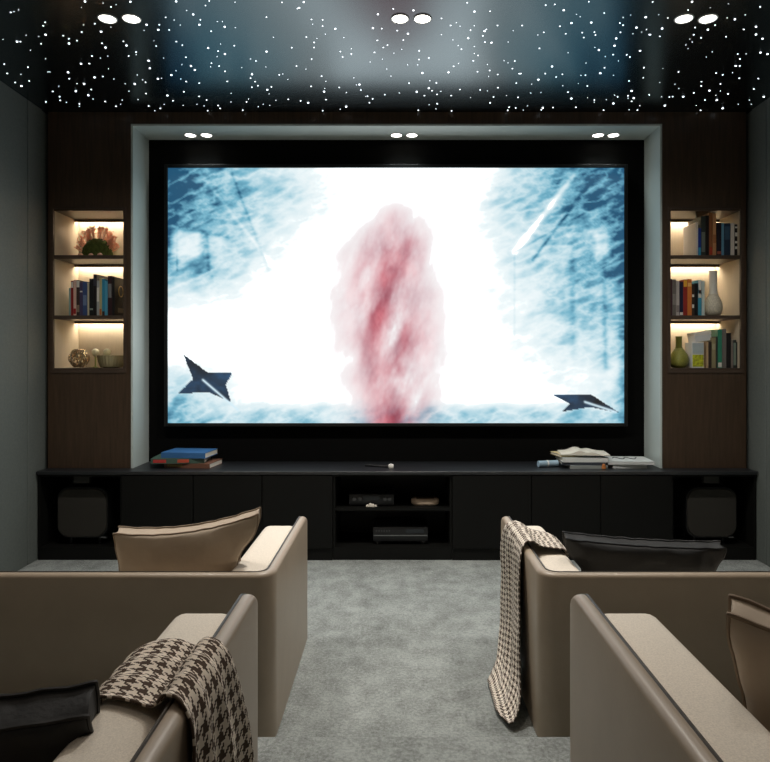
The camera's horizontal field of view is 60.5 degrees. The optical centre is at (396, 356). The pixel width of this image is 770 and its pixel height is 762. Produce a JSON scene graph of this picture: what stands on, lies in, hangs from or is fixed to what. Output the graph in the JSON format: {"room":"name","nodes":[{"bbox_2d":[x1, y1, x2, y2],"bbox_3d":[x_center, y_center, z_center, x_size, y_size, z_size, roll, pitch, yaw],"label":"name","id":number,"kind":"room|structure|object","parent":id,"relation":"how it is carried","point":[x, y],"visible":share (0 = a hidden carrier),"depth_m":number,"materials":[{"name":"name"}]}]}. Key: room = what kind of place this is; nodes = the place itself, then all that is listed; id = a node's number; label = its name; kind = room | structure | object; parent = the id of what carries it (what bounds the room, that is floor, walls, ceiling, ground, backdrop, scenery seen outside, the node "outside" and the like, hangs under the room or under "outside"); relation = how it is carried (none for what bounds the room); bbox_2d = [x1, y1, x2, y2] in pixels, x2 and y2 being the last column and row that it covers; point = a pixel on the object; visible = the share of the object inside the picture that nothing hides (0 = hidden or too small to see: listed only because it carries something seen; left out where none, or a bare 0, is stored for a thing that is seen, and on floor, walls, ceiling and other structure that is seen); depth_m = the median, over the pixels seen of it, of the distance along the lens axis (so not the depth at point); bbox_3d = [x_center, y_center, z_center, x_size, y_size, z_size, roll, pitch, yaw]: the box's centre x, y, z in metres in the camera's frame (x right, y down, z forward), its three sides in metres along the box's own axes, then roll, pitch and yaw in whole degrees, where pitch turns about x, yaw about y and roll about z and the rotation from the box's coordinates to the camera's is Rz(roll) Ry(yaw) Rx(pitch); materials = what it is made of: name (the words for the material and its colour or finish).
{"room":"home theater","nodes":[
{"label":"home theater","id":0,"kind":"room"},
{"bbox_2d":[0,81,47,570],"bbox_3d":[-2.267,-0.148,1.550,0.100,2.797,6.300,0,0,0],"label":"wall","id":1,"kind":"structure","parent":0,"point":[23,125],"depth_m":3.90,"materials":[{"name":"paint"}]},
{"bbox_2d":[0,0,769,113],"bbox_3d":[0.000,-1.597,1.500,4.634,0.100,6.400,0,0,0],"label":"ceiling","id":2,"kind":"structure","parent":0,"point":[681,59],"depth_m":3.39,"materials":[{"name":"paint"}]},
{"bbox_2d":[97,14,117,23],"bbox_3d":[-1.323,-1.546,3.016,0.086,0.009,0.086,0,0,0],"label":"recessed light","id":3,"kind":"object","parent":2,"relation":"in","point":[105,18],"visible":1,"depth_m":3.01,"materials":[{"name":"white"}]},
{"bbox_2d":[99,15,115,22],"bbox_3d":[-1.323,-1.546,3.016,0.071,0.006,0.071,0,0,0],"label":"diffuser","id":4,"kind":"object","parent":3,"relation":"attached to","point":[103,18],"depth_m":3.01,"materials":[{"name":"white"}]},
{"bbox_2d":[121,14,141,23],"bbox_3d":[-1.213,-1.546,3.016,0.086,0.009,0.086,0,0,0],"label":"recessed light","id":5,"kind":"object","parent":2,"relation":"in","point":[129,18],"visible":1,"depth_m":3.01,"materials":[{"name":"white"}]},
{"bbox_2d":[123,15,139,22],"bbox_3d":[-1.213,-1.546,3.016,0.071,0.006,0.071,0,0,0],"label":"diffuser","id":6,"kind":"object","parent":5,"relation":"attached to","point":[127,18],"depth_m":3.01,"materials":[{"name":"white"}]},
{"bbox_2d":[391,14,408,23],"bbox_3d":[0.014,-1.546,3.016,0.086,0.009,0.086,0,0,0],"label":"recessed light","id":7,"kind":"object","parent":2,"relation":"in","point":[397,18],"visible":1,"depth_m":3.01,"materials":[{"name":"white"}]},
{"bbox_2d":[413,14,431,23],"bbox_3d":[0.117,-1.546,3.016,0.086,0.009,0.086,0,0,0],"label":"recessed light","id":8,"kind":"object","parent":2,"relation":"in","point":[419,18],"visible":1,"depth_m":3.01,"materials":[{"name":"white"}]},
{"bbox_2d":[415,15,429,22],"bbox_3d":[0.117,-1.546,3.016,0.071,0.006,0.071,0,0,0],"label":"diffuser","id":9,"kind":"object","parent":8,"relation":"attached to","point":[418,18],"depth_m":3.01,"materials":[{"name":"white"}]},
{"bbox_2d":[674,14,693,23],"bbox_3d":[1.312,-1.546,3.016,0.086,0.009,0.086,0,0,0],"label":"recessed light","id":10,"kind":"object","parent":2,"relation":"in","point":[684,18],"visible":1,"depth_m":3.01,"materials":[{"name":"white"}]},
{"bbox_2d":[676,15,691,22],"bbox_3d":[1.312,-1.546,3.016,0.071,0.006,0.071,0,0,0],"label":"diffuser","id":11,"kind":"object","parent":10,"relation":"attached to","point":[681,18],"depth_m":3.01,"materials":[{"name":"white"}]},
{"bbox_2d":[698,14,717,23],"bbox_3d":[1.421,-1.546,3.016,0.086,0.009,0.086,0,0,0],"label":"recessed light","id":12,"kind":"object","parent":2,"relation":"in","point":[708,18],"visible":1,"depth_m":3.01,"materials":[{"name":"white"}]},
{"bbox_2d":[700,15,716,22],"bbox_3d":[1.421,-1.546,3.016,0.071,0.006,0.071,0,0,0],"label":"diffuser","id":13,"kind":"object","parent":12,"relation":"attached to","point":[705,18],"depth_m":3.01,"materials":[{"name":"white"}]},
{"bbox_2d":[18,559,769,736],"bbox_3d":[0.000,1.300,1.500,4.634,0.100,6.400,0,0,0],"label":"floor","id":14,"kind":"structure","parent":0,"point":[393,648],"depth_m":2.80,"materials":[{"name":"grey carpet"}]},
{"bbox_2d":[38,475,121,559],"bbox_3d":[-1.951,0.986,4.247,0.519,0.528,0.366,0,0,0],"label":"base cabinet","id":15,"kind":"object","parent":14,"relation":"on","point":[52,545],"visible":0.42,"depth_m":4.09,"materials":[{"name":"black paint"}]},
{"bbox_2d":[57,480,119,543],"bbox_3d":[-1.965,0.993,4.242,0.322,0.360,0.263,0,0,0],"label":"speaker","id":16,"kind":"object","parent":15,"relation":"in","point":[84,510],"visible":0.96,"depth_m":4.11},
{"bbox_2d":[58,489,106,536],"bbox_3d":[-1.965,0.972,4.121,0.302,0.299,0.014,0,0,0],"label":"grille","id":17,"kind":"object","parent":16,"relation":"attached to","point":[81,512],"depth_m":4.11,"materials":[{"name":"fabric"}]},
{"bbox_2d":[0,516,306,736],"bbox_3d":[-1.257,0.974,2.530,1.720,0.553,0.826,0,0,0],"label":"sofa","id":18,"kind":"object","parent":14,"relation":"on","point":[58,628],"visible":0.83,"depth_m":2.12,"materials":[{"name":"beige leather"}]},
{"bbox_2d":[112,507,260,570],"bbox_3d":[-0.738,0.757,2.372,0.508,0.449,0.192,0,0,-2],"label":"throw pillow","id":19,"kind":"object","parent":18,"relation":"on","point":[219,544],"visible":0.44,"depth_m":2.29,"materials":[{"name":"beige fabric"}]},
{"bbox_2d":[232,526,292,570],"bbox_3d":[-0.511,0.963,2.531,0.150,0.454,0.747,0,0,0],"label":"cushion","id":20,"kind":"object","parent":18,"relation":"on","point":[258,557],"depth_m":2.52,"materials":[{"name":"fabric"}]},
{"bbox_2d":[122,475,193,526],"bbox_3d":[-1.470,0.986,4.238,0.438,0.528,0.384,0,0,0],"label":"base cabinet","id":21,"kind":"object","parent":14,"relation":"on","point":[147,500],"visible":0.32,"depth_m":4.05,"materials":[{"name":"black paint"}]},
{"bbox_2d":[194,475,261,557],"bbox_3d":[-1.039,0.986,4.238,0.420,0.528,0.384,0,0,0],"label":"base cabinet","id":22,"kind":"object","parent":14,"relation":"on","point":[216,497],"visible":0.34,"depth_m":4.05,"materials":[{"name":"black paint"}]},
{"bbox_2d":[262,475,332,559],"bbox_3d":[-0.611,0.986,4.238,0.432,0.528,0.384,0,0,0],"label":"base cabinet","id":23,"kind":"object","parent":14,"relation":"on","point":[285,498],"visible":0.48,"depth_m":4.05,"materials":[{"name":"black paint"}]},
{"bbox_2d":[333,475,451,559],"bbox_3d":[-0.028,0.986,4.247,0.731,0.528,0.366,0,0,0],"label":"media cabinet","id":24,"kind":"object","parent":14,"relation":"on","point":[352,525],"visible":0.67,"depth_m":4.24,"materials":[{"name":"black paint"}]},
{"bbox_2d":[349,488,393,505],"bbox_3d":[-0.159,0.896,4.219,0.281,0.075,0.210,0,0,0],"label":"amplifier","id":25,"kind":"object","parent":24,"relation":"on","point":[357,496],"visible":1,"depth_m":4.12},
{"bbox_2d":[335,496,449,510],"bbox_3d":[-0.028,0.941,4.246,0.705,0.015,0.344,0,0,0],"label":"shelf","id":26,"kind":"object","parent":24,"relation":"attached to","point":[401,503],"depth_m":4.12,"materials":[{"name":"black paint"}]},
{"bbox_2d":[36,461,757,474],"bbox_3d":[0.000,0.712,4.238,4.426,0.020,0.392,0,0,0],"label":"countertop","id":27,"kind":"structure","parent":24,"relation":"on","point":[227,467],"depth_m":4.12,"materials":[{"name":"wood"}]},
{"bbox_2d":[164,459,221,468],"bbox_3d":[-1.313,0.686,4.269,0.300,0.030,0.212,0,0,7],"label":"book","id":28,"kind":"object","parent":27,"relation":"on","point":[210,463],"visible":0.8,"depth_m":4.17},
{"bbox_2d":[151,454,210,463],"bbox_3d":[-1.391,0.655,4.264,0.330,0.032,0.223,0,0,-5],"label":"book","id":29,"kind":"object","parent":28,"relation":"on","point":[157,459],"visible":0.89,"depth_m":4.16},
{"bbox_2d":[161,448,217,458],"bbox_3d":[-1.339,0.622,4.269,0.290,0.034,0.211,0,0,6],"label":"book","id":30,"kind":"object","parent":29,"relation":"on","point":[203,453],"visible":1,"depth_m":4.18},
{"bbox_2d":[537,460,558,466],"bbox_3d":[0.963,0.680,4.215,0.133,0.042,0.043,0,0,-13],"label":"rolled paper","id":31,"kind":"object","parent":27,"relation":"on","point":[547,463],"visible":1,"depth_m":4.20,"materials":[{"name":"blue paper"}]},
{"bbox_2d":[564,465,607,468],"bbox_3d":[1.201,0.692,4.260,0.235,0.020,0.241,0,0,-2],"label":"book","id":32,"kind":"object","parent":27,"relation":"on","point":[568,466],"visible":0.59,"depth_m":4.14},
{"bbox_2d":[556,458,605,465],"bbox_3d":[1.181,0.672,4.260,0.270,0.018,0.221,0,0,4],"label":"book","id":33,"kind":"object","parent":32,"relation":"on","point":[560,462],"visible":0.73,"depth_m":4.15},
{"bbox_2d":[556,455,608,461],"bbox_3d":[1.188,0.649,4.255,0.285,0.026,0.211,0,0,0],"label":"book","id":34,"kind":"object","parent":33,"relation":"on","point":[583,458],"visible":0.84,"depth_m":4.15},
{"bbox_2d":[557,447,609,455],"bbox_3d":[1.200,0.606,4.260,0.304,0.029,0.204,0,0,6],"label":"magazine","id":35,"kind":"object","parent":34,"relation":"on","point":[573,450],"visible":1,"depth_m":4.21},
{"bbox_2d":[606,464,646,467],"bbox_3d":[1.468,0.690,4.260,0.215,0.024,0.201,0,0,0],"label":"book","id":36,"kind":"object","parent":27,"relation":"on","point":[611,466],"visible":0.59,"depth_m":4.16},
{"bbox_2d":[605,456,654,464],"bbox_3d":[1.478,0.665,4.258,0.290,0.024,0.221,0,0,3],"label":"magazine","id":37,"kind":"object","parent":36,"relation":"on","point":[613,460],"visible":0.97,"depth_m":4.19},
{"bbox_2d":[373,518,427,543],"bbox_3d":[0.022,1.118,4.242,0.344,0.111,0.243,0,0,0],"label":"receiver","id":38,"kind":"object","parent":24,"relation":"in","point":[384,529],"visible":1,"depth_m":4.12,"materials":[{"name":"metal"}]},
{"bbox_2d":[411,496,438,505],"bbox_3d":[0.178,0.914,4.199,0.181,0.040,0.140,0,0,0],"label":"bowl","id":39,"kind":"object","parent":24,"relation":"on","point":[416,500],"visible":1,"depth_m":4.14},
{"bbox_2d":[258,737,569,761],"bbox_3d":[0.000,1.180,0.160,4.434,0.160,3.520,0,0,0],"label":"platform","id":40,"kind":"object","parent":14,"relation":"on","point":[270,749],"visible":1,"depth_m":1.85,"materials":[{"name":"grey carpet"}]},
{"bbox_2d":[53,594,257,761],"bbox_3d":[-1.194,0.816,1.116,1.750,0.568,0.833,0,0,0],"label":"sofa","id":41,"kind":"object","parent":40,"relation":"on","point":[124,731],"visible":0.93,"depth_m":1.05,"materials":[{"name":"beige leather"}]},
{"bbox_2d":[0,680,99,761],"bbox_3d":[-0.709,0.726,1.044,0.474,0.430,0.240,0,0,-13],"label":"throw pillow","id":42,"kind":"object","parent":41,"relation":"on","point":[36,725],"visible":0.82,"depth_m":0.99,"materials":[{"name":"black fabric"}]},
{"bbox_2d":[99,636,253,761],"bbox_3d":[-0.405,0.760,1.144,0.248,0.486,0.422,0,0,0],"label":"throw blanket","id":43,"kind":"object","parent":41,"relation":"on","point":[202,677],"visible":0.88,"depth_m":1.14,"materials":[{"name":"fabric"}]},
{"bbox_2d":[570,594,769,761],"bbox_3d":[1.272,0.816,1.116,1.750,0.568,0.833,0,0,0],"label":"sofa","id":44,"kind":"object","parent":40,"relation":"on","point":[637,694],"visible":1,"depth_m":1.17,"materials":[{"name":"beige leather"}]},
{"bbox_2d":[726,594,769,731],"bbox_3d":[0.824,0.673,1.096,0.490,0.495,0.220,0,0,29],"label":"throw pillow","id":45,"kind":"object","parent":44,"relation":"on","point":[747,620],"visible":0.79,"depth_m":1.12,"materials":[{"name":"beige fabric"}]},
{"bbox_2d":[452,475,530,559],"bbox_3d":[0.582,0.986,4.238,0.484,0.528,0.384,0,0,0],"label":"base cabinet","id":46,"kind":"object","parent":14,"relation":"on","point":[479,502],"visible":0.58,"depth_m":4.05,"materials":[{"name":"black paint"}]},
{"bbox_2d":[531,475,599,559],"bbox_3d":[1.038,0.986,4.238,0.423,0.528,0.384,0,0,0],"label":"base cabinet","id":47,"kind":"object","parent":14,"relation":"on","point":[559,503],"visible":0.41,"depth_m":4.05,"materials":[{"name":"black paint"}]},
{"bbox_2d":[501,516,769,736],"bbox_3d":[1.310,0.974,2.530,1.700,0.553,0.826,0,0,0],"label":"sofa","id":48,"kind":"object","parent":14,"relation":"on","point":[692,606],"visible":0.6,"depth_m":2.12,"materials":[{"name":"beige leather"}]},
{"bbox_2d":[487,520,568,723],"bbox_3d":[0.499,0.952,2.503,0.308,0.568,0.600,0,0,0],"label":"throw blanket","id":49,"kind":"object","parent":48,"relation":"on","point":[504,680],"visible":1,"depth_m":2.50,"materials":[{"name":"fabric"}]},
{"bbox_2d":[526,526,578,570],"bbox_3d":[0.572,0.963,2.531,0.145,0.454,0.747,0,0,0],"label":"cushion","id":50,"kind":"object","parent":48,"relation":"on","point":[553,559],"depth_m":2.42,"materials":[{"name":"fabric"}]},
{"bbox_2d":[562,531,726,570],"bbox_3d":[0.889,0.825,2.419,0.572,0.380,0.176,0,0,2],"label":"throw pillow","id":51,"kind":"object","parent":48,"relation":"on","point":[590,552],"visible":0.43,"depth_m":2.35,"materials":[{"name":"grey fabric"}]},
{"bbox_2d":[600,475,671,539],"bbox_3d":[1.469,0.986,4.238,0.435,0.528,0.384,0,0,0],"label":"base cabinet","id":52,"kind":"object","parent":14,"relation":"on","point":[631,506],"visible":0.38,"depth_m":4.05,"materials":[{"name":"black paint"}]},
{"bbox_2d":[672,475,755,559],"bbox_3d":[1.949,0.986,4.247,0.522,0.528,0.366,0,0,0],"label":"base cabinet","id":53,"kind":"object","parent":14,"relation":"on","point":[742,546],"visible":0.4,"depth_m":4.13,"materials":[{"name":"black paint"}]},
{"bbox_2d":[673,480,736,543],"bbox_3d":[1.965,0.993,4.242,0.322,0.360,0.263,0,0,0],"label":"speaker","id":54,"kind":"object","parent":53,"relation":"in","point":[700,510],"visible":0.89,"depth_m":4.11},
{"bbox_2d":[687,489,735,536],"bbox_3d":[1.965,0.972,4.121,0.302,0.299,0.014,0,0,0],"label":"grille","id":55,"kind":"object","parent":54,"relation":"attached to","point":[710,512],"depth_m":4.11,"materials":[{"name":"fabric"}]},
{"bbox_2d":[149,140,643,460],"bbox_3d":[-0.003,-0.110,4.465,3.350,2.720,0.060,0,0,0],"label":"wall","id":56,"kind":"structure","parent":0,"point":[232,443],"depth_m":4.43,"materials":[{"name":"black fabric"}]},
{"bbox_2d":[164,164,627,425],"bbox_3d":[-0.007,-0.409,4.404,3.074,1.738,0.062,0,0,0],"label":"projection screen","id":57,"kind":"object","parent":56,"relation":"attached to","point":[295,294],"visible":1,"depth_m":4.38,"materials":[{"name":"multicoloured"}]},
{"bbox_2d":[48,112,745,467],"bbox_3d":[0.000,-0.422,4.344,4.410,2.249,0.352,0,0,0],"label":"wall","id":58,"kind":"structure","parent":0,"point":[704,153],"depth_m":4.17,"materials":[{"name":"brown wood"}]},
{"bbox_2d":[50,207,125,372],"bbox_3d":[-1.948,-0.424,4.332,0.476,1.049,0.340,0,0,0],"label":"wall shelf","id":59,"kind":"object","parent":58,"relation":"attached to","point":[68,332],"visible":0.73,"depth_m":4.30,"materials":[{"name":"brown wood"}]},
{"bbox_2d":[73,280,75,314],"bbox_3d":[-2.051,-0.377,4.297,0.018,0.228,0.192,0,0,0],"label":"book","id":60,"kind":"object","parent":59,"relation":"on","point":[74,281],"visible":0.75,"depth_m":4.20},
{"bbox_2d":[68,349,89,366],"bbox_3d":[-2.042,0.008,4.238,0.122,0.118,0.122,0,0,0],"label":"sphere","id":61,"kind":"object","parent":59,"relation":"on","point":[74,353],"visible":1,"depth_m":4.21,"materials":[{"name":"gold metal"}]},
{"bbox_2d":[76,280,82,314],"bbox_3d":[-2.031,-0.376,4.297,0.020,0.226,0.192,0,0,0],"label":"book","id":62,"kind":"object","parent":59,"relation":"on","point":[77,281],"visible":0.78,"depth_m":4.20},
{"bbox_2d":[80,282,82,314],"bbox_3d":[-2.010,-0.370,4.297,0.018,0.213,0.192,0,0,0],"label":"book","id":63,"kind":"object","parent":59,"relation":"on","point":[81,283],"visible":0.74,"depth_m":4.20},
{"bbox_2d":[83,281,88,314],"bbox_3d":[-1.987,-0.372,4.297,0.026,0.218,0.192,0,0,0],"label":"book","id":64,"kind":"object","parent":59,"relation":"on","point":[84,282],"visible":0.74,"depth_m":4.20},
{"bbox_2d":[89,279,92,314],"bbox_3d":[-1.946,-0.381,4.297,0.024,0.236,0.192,0,0,0],"label":"book","id":65,"kind":"object","parent":59,"relation":"on","point":[90,280],"visible":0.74,"depth_m":4.20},
{"bbox_2d":[74,225,119,254],"bbox_3d":[-1.988,-0.761,4.382,0.289,0.235,0.155,0,0,6],"label":"plant","id":66,"kind":"object","parent":59,"relation":"on","point":[97,245],"visible":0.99,"depth_m":4.36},
{"bbox_2d":[74,265,122,266],"bbox_3d":[-1.948,-0.612,4.455,0.436,0.016,0.046,0,0,0],"label":"light","id":67,"kind":"object","parent":59,"relation":"attached to","point":[74,265],"depth_m":4.43,"materials":[{"name":"beige"}]},
{"bbox_2d":[74,321,122,323],"bbox_3d":[-1.948,-0.232,4.455,0.436,0.016,0.046,0,0,0],"label":"light","id":68,"kind":"object","parent":59,"relation":"attached to","point":[75,322],"depth_m":4.43,"materials":[{"name":"beige"}]},
{"bbox_2d":[74,220,122,221],"bbox_3d":[-1.948,-0.915,4.455,0.436,0.016,0.046,0,0,0],"label":"light","id":69,"kind":"object","parent":59,"relation":"on","point":[74,220],"depth_m":4.43,"materials":[{"name":"beige"}]},
{"bbox_2d":[93,274,107,314],"bbox_3d":[-1.923,-0.395,4.297,0.020,0.264,0.192,0,0,0],"label":"book","id":70,"kind":"object","parent":59,"relation":"on","point":[96,277],"visible":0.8,"depth_m":4.20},
{"bbox_2d":[99,278,107,314],"bbox_3d":[-1.887,-0.383,4.297,0.016,0.240,0.192,0,0,0],"label":"book","id":71,"kind":"object","parent":59,"relation":"on","point":[100,279],"visible":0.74,"depth_m":4.20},
{"bbox_2d":[102,279,107,314],"bbox_3d":[-1.869,-0.380,4.297,0.018,0.234,0.192,0,0,0],"label":"book","id":72,"kind":"object","parent":59,"relation":"on","point":[103,280],"visible":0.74,"depth_m":4.20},
{"bbox_2d":[105,281,107,314],"bbox_3d":[-1.851,-0.374,4.297,0.016,0.221,0.192,0,0,0],"label":"book","id":73,"kind":"object","parent":59,"relation":"on","point":[106,282],"visible":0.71,"depth_m":4.20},
{"bbox_2d":[97,355,122,367],"bbox_3d":[-1.853,0.030,4.283,0.173,0.079,0.173,0,0,0],"label":"ribbed bowl","id":74,"kind":"object","parent":59,"relation":"on","point":[105,361],"visible":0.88,"depth_m":4.22,"materials":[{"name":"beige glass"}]},
{"bbox_2d":[108,276,120,314],"bbox_3d":[-1.828,-0.390,4.297,0.025,0.254,0.192,0,0,0],"label":"book","id":75,"kind":"object","parent":59,"relation":"on","point":[109,277],"visible":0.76,"depth_m":4.20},
{"bbox_2d":[112,277,122,314],"bbox_3d":[-1.804,-0.386,4.307,0.018,0.246,0.212,0,0,0],"label":"book","id":76,"kind":"object","parent":59,"relation":"on","point":[117,283],"visible":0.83,"depth_m":4.25,"materials":[{"name":"black paper"}]},
{"bbox_2d":[131,124,661,467],"bbox_3d":[-0.003,-0.384,4.300,3.352,2.173,0.270,0,0,0],"label":"trim","id":77,"kind":"structure","parent":58,"relation":"attached to","point":[141,134],"depth_m":4.27,"materials":[{"name":"paint"}]},
{"bbox_2d":[668,207,743,372],"bbox_3d":[1.948,-0.424,4.332,0.476,1.049,0.340,0,0,0],"label":"wall shelf","id":78,"kind":"object","parent":58,"relation":"attached to","point":[729,268],"visible":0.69,"depth_m":4.24,"materials":[{"name":"brown wood"}]},
{"bbox_2d":[672,279,675,314],"bbox_3d":[1.765,-0.379,4.297,0.023,0.231,0.192,0,0,0],"label":"book","id":79,"kind":"object","parent":78,"relation":"on","point":[673,280],"visible":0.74,"depth_m":4.20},
{"bbox_2d":[676,281,678,314],"bbox_3d":[1.788,-0.374,4.297,0.020,0.221,0.192,0,0,0],"label":"book","id":80,"kind":"object","parent":78,"relation":"on","point":[677,282],"visible":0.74,"depth_m":4.20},
{"bbox_2d":[671,336,688,367],"bbox_3d":[1.812,-0.031,4.243,0.121,0.201,0.121,0,0,0],"label":"bottle vase","id":81,"kind":"object","parent":78,"relation":"on","point":[679,357],"visible":0.92,"depth_m":4.21,"materials":[{"name":"green ceramic"}]},
{"bbox_2d":[679,282,682,314],"bbox_3d":[1.810,-0.370,4.297,0.023,0.214,0.192,0,0,0],"label":"book","id":82,"kind":"object","parent":78,"relation":"on","point":[680,283],"visible":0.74,"depth_m":4.20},
{"bbox_2d":[679,280,686,314],"bbox_3d":[1.836,-0.378,4.297,0.025,0.230,0.192,0,0,0],"label":"book","id":83,"kind":"object","parent":78,"relation":"on","point":[683,281],"visible":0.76,"depth_m":4.20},
{"bbox_2d":[686,279,691,314],"bbox_3d":[1.863,-0.379,4.297,0.026,0.232,0.192,0,0,0],"label":"book","id":84,"kind":"object","parent":78,"relation":"on","point":[689,281],"visible":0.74,"depth_m":4.20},
{"bbox_2d":[683,222,697,254],"bbox_3d":[1.911,-0.751,4.297,0.011,0.216,0.192,0,0,0],"label":"book","id":85,"kind":"object","parent":78,"relation":"on","point":[690,232],"visible":0.87,"depth_m":4.28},
{"bbox_2d":[684,224,694,254],"bbox_3d":[1.905,-0.751,4.300,0.001,0.200,0.170,0,0,0],"label":"print","id":86,"kind":"object","parent":85,"relation":"attached to","point":[689,231],"depth_m":4.30},
{"bbox_2d":[685,342,703,367],"bbox_3d":[1.910,-0.011,4.237,0.076,0.162,0.101,0,0,0],"label":"book","id":87,"kind":"object","parent":78,"relation":"on","point":[694,350],"visible":0.99,"depth_m":4.19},
{"bbox_2d":[692,343,703,353],"bbox_3d":[1.910,-0.054,4.188,0.070,0.068,0.001,0,0,0],"label":"print","id":88,"kind":"object","parent":87,"relation":"on","point":[697,348],"depth_m":4.19},
{"bbox_2d":[692,355,703,366],"bbox_3d":[1.910,0.023,4.188,0.070,0.076,0.001,0,0,0],"label":"print","id":89,"kind":"object","parent":87,"relation":"attached to","point":[697,360],"depth_m":4.19},
{"bbox_2d":[687,331,710,342],"bbox_3d":[1.952,-0.131,4.263,0.119,0.075,0.094,0,0,-4],"label":"book","id":90,"kind":"object","parent":87,"relation":"on","point":[701,336],"visible":0.98,"depth_m":4.22,"materials":[{"name":"paper"}]},
{"bbox_2d":[692,283,697,314],"bbox_3d":[1.905,-0.366,4.297,0.023,0.206,0.192,0,0,0],"label":"book","id":91,"kind":"object","parent":78,"relation":"on","point":[694,284],"visible":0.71,"depth_m":4.20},
{"bbox_2d":[671,265,719,266],"bbox_3d":[1.948,-0.612,4.455,0.436,0.016,0.046,0,0,0],"label":"light","id":92,"kind":"object","parent":78,"relation":"attached to","point":[671,265],"depth_m":4.43,"materials":[{"name":"beige"}]},
{"bbox_2d":[671,321,719,323],"bbox_3d":[1.948,-0.232,4.455,0.436,0.016,0.046,0,0,0],"label":"light","id":93,"kind":"object","parent":78,"relation":"attached to","point":[672,322],"depth_m":4.43,"materials":[{"name":"beige"}]},
{"bbox_2d":[671,220,719,221],"bbox_3d":[1.948,-0.915,4.455,0.436,0.016,0.046,0,0,0],"label":"light","id":94,"kind":"object","parent":78,"relation":"on","point":[671,220],"depth_m":4.43,"materials":[{"name":"beige"}]},
{"bbox_2d":[688,216,704,254],"bbox_3d":[1.950,-0.770,4.297,0.026,0.253,0.192,0,0,0],"label":"book","id":95,"kind":"object","parent":78,"relation":"on","point":[701,220],"visible":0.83,"depth_m":4.20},
{"bbox_2d":[692,280,701,314],"bbox_3d":[1.928,-0.377,4.297,0.022,0.227,0.192,0,0,0],"label":"book","id":96,"kind":"object","parent":78,"relation":"on","point":[699,282],"visible":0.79,"depth_m":4.20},
{"bbox_2d":[702,281,704,314],"bbox_3d":[1.950,-0.374,4.297,0.017,0.221,0.192,0,0,0],"label":"book","id":97,"kind":"object","parent":78,"relation":"on","point":[703,282],"visible":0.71,"depth_m":4.20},
{"bbox_2d":[704,342,707,367],"bbox_3d":[1.975,-0.013,4.297,0.014,0.166,0.192,0,0,0],"label":"book","id":98,"kind":"object","parent":78,"relation":"on","point":[705,343],"visible":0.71,"depth_m":4.21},
{"bbox_2d":[705,216,708,254],"bbox_3d":[1.975,-0.772,4.297,0.022,0.257,0.192,0,0,0],"label":"book","id":99,"kind":"object","parent":78,"relation":"on","point":[706,217],"visible":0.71,"depth_m":4.20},
{"bbox_2d":[703,213,712,254],"bbox_3d":[1.998,-0.781,4.297,0.022,0.276,0.192,0,0,0],"label":"book","id":100,"kind":"object","parent":78,"relation":"on","point":[710,215],"visible":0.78,"depth_m":4.20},
{"bbox_2d":[702,337,715,367],"bbox_3d":[2.017,-0.027,4.297,0.025,0.194,0.192,0,0,0],"label":"book","id":101,"kind":"object","parent":78,"relation":"on","point":[713,339],"visible":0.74,"depth_m":4.20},
{"bbox_2d":[708,342,711,367],"bbox_3d":[1.993,-0.013,4.297,0.019,0.166,0.192,0,0,0],"label":"book","id":102,"kind":"object","parent":78,"relation":"on","point":[709,343],"visible":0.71,"depth_m":4.20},
{"bbox_2d":[705,329,721,367],"bbox_3d":[2.056,-0.053,4.297,0.026,0.246,0.192,0,0,0],"label":"book","id":103,"kind":"object","parent":78,"relation":"on","point":[718,332],"visible":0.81,"depth_m":4.20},
{"bbox_2d":[705,270,722,314],"bbox_3d":[2.033,-0.408,4.243,0.113,0.290,0.113,0,0,0],"label":"bottle vase","id":104,"kind":"object","parent":78,"relation":"on","point":[713,303],"visible":0.88,"depth_m":4.22,"materials":[{"name":"white ceramic"}]},
{"bbox_2d":[713,213,715,254],"bbox_3d":[2.021,-0.779,4.297,0.022,0.271,0.192,0,0,0],"label":"book","id":105,"kind":"object","parent":78,"relation":"on","point":[714,214],"visible":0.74,"depth_m":4.20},
{"bbox_2d":[716,223,720,254],"bbox_3d":[2.051,-0.750,4.297,0.029,0.212,0.192,0,0,0],"label":"book","id":106,"kind":"object","parent":78,"relation":"on","point":[718,225],"visible":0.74,"depth_m":4.20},
{"bbox_2d":[716,329,725,367],"bbox_3d":[2.084,-0.054,4.297,0.026,0.248,0.192,0,0,0],"label":"book","id":107,"kind":"object","parent":78,"relation":"on","point":[723,330],"visible":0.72,"depth_m":4.20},
{"bbox_2d":[721,223,723,254],"bbox_3d":[2.074,-0.749,4.297,0.016,0.211,0.192,0,0,0],"label":"book","id":108,"kind":"object","parent":78,"relation":"on","point":[722,224],"visible":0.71,"depth_m":4.20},
{"bbox_2d":[724,223,729,254],"bbox_3d":[2.103,-0.748,4.297,0.038,0.209,0.192,0,0,0],"label":"book","id":109,"kind":"object","parent":78,"relation":"on","point":[726,225],"visible":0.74,"depth_m":4.20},
{"bbox_2d":[726,333,730,367],"bbox_3d":[2.113,-0.041,4.297,0.026,0.223,0.192,0,0,0],"label":"book","id":110,"kind":"object","parent":78,"relation":"on","point":[728,335],"visible":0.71,"depth_m":4.20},
{"bbox_2d":[730,223,733,254],"bbox_3d":[2.136,-0.748,4.297,0.023,0.209,0.192,0,0,0],"label":"book","id":111,"kind":"object","parent":78,"relation":"on","point":[731,224],"visible":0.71,"depth_m":4.20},
{"bbox_2d":[734,224,736,254],"bbox_3d":[2.163,-0.744,4.297,0.027,0.201,0.192,0,0,0],"label":"book","id":112,"kind":"object","parent":78,"relation":"on","point":[735,225],"visible":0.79,"depth_m":4.20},
{"bbox_2d":[746,97,769,566],"bbox_3d":[2.267,-0.148,1.550,0.100,2.797,6.300,0,0,0],"label":"wall","id":113,"kind":"structure","parent":0,"point":[758,119],"depth_m":4.05,"materials":[{"name":"grey fabric"}]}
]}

